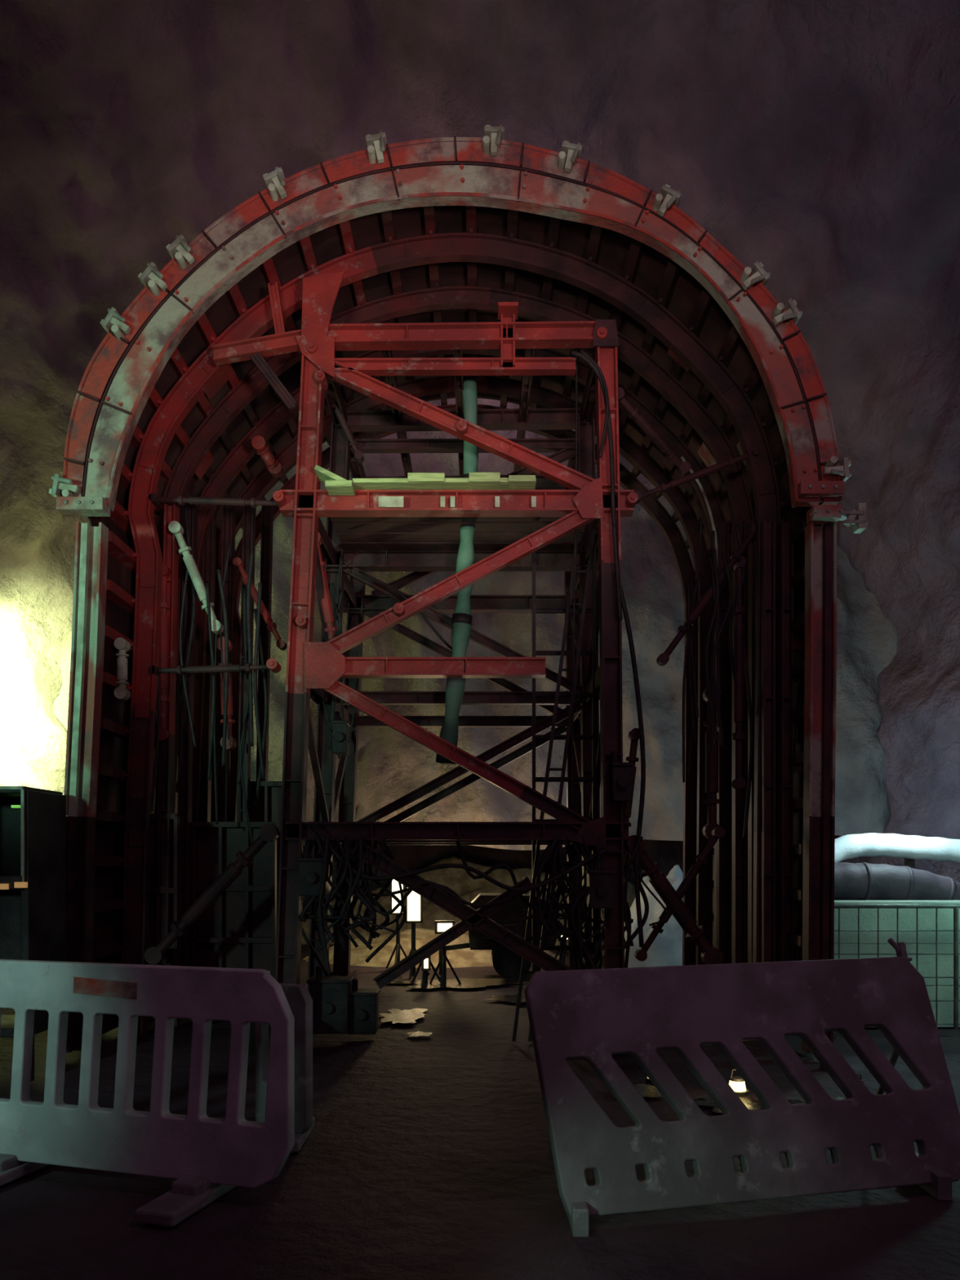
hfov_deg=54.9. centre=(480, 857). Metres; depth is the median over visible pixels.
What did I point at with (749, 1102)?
puddle
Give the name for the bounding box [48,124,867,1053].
gantry
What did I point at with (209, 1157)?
barrier
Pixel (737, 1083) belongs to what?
lantern
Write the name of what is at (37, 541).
wall
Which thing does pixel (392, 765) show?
rock wall
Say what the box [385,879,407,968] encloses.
work lamp
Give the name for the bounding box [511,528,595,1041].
access ladder
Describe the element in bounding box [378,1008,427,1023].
puddle
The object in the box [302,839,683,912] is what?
wall
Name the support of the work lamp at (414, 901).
on the floor
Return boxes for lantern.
[645,1076,653,1084]
[728,1069,749,1096]
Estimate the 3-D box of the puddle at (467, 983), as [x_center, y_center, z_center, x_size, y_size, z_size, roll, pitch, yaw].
[-0.360,1.588,11.664,2.015,0.001,0.984,0,0,0]
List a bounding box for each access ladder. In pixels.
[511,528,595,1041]
[532,528,595,975]
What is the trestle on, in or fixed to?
on the floor
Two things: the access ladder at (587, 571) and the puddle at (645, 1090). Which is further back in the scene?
the access ladder at (587, 571)
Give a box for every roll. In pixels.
[834,832,959,863]
[834,862,959,900]
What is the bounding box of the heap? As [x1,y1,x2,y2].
[302,928,559,968]
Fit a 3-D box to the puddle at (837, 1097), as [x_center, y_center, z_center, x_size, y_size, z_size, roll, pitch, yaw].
[2.637,1.588,5.996,0.666,0.001,0.486,0,0,0]
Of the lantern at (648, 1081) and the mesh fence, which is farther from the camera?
the mesh fence
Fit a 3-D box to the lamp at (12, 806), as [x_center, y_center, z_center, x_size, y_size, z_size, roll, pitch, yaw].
[-3.397,-0.337,6.900,0.190,0.101,0.030,0,0,0]
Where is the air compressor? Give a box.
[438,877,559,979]
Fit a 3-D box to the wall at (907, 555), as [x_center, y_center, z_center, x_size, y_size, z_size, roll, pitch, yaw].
[5.813,-1.837,8.460,1.520,6.874,24.928,0,0,0]
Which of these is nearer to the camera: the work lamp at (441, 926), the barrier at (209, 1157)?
the barrier at (209, 1157)
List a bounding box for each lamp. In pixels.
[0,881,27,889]
[11,804,20,808]
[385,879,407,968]
[404,886,430,977]
[411,955,440,986]
[429,920,461,986]
[554,929,568,962]
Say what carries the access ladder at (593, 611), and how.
attached to the gantry
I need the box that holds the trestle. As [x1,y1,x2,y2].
[904,857,914,868]
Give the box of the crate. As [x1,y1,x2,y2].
[834,900,959,1027]
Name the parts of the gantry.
portal frame, portal frame, portal frame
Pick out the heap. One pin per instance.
(461, 957)
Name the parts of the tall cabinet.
edge trim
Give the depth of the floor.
4.38 m
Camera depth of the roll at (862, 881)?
9.57 m
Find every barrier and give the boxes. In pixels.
[0,959,294,1226]
[255,982,315,1152]
[524,937,959,1236]
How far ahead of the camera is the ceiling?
9.36 m
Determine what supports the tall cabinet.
on the floor
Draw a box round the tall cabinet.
[0,786,66,1081]
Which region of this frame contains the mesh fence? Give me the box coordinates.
[833,903,959,1039]
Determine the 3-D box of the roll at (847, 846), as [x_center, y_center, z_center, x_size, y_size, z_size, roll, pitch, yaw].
[4.671,-0.014,10.200,2.313,0.508,0.264,0,0,0]
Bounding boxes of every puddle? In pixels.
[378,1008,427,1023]
[390,977,524,988]
[407,1031,432,1036]
[486,994,525,1002]
[633,1083,662,1097]
[694,1094,804,1112]
[833,1092,875,1099]
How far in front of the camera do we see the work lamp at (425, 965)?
11.47 m
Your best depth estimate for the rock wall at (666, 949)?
12.72 m
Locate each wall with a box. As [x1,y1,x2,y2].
[0,385,89,795]
[52,398,897,850]
[301,856,635,945]
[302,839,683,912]
[624,864,683,967]
[835,386,959,882]
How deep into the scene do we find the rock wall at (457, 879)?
17.70 m
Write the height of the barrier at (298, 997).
0.880 m
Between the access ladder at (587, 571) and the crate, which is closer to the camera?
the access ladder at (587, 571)
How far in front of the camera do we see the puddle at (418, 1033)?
8.30 m
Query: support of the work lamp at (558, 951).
on the floor
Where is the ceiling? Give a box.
[0,0,959,504]
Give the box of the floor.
[0,943,959,1279]
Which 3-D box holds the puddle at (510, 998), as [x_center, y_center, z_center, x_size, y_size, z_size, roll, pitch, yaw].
[0.374,1.588,10.408,0.688,0.001,0.637,0,0,0]

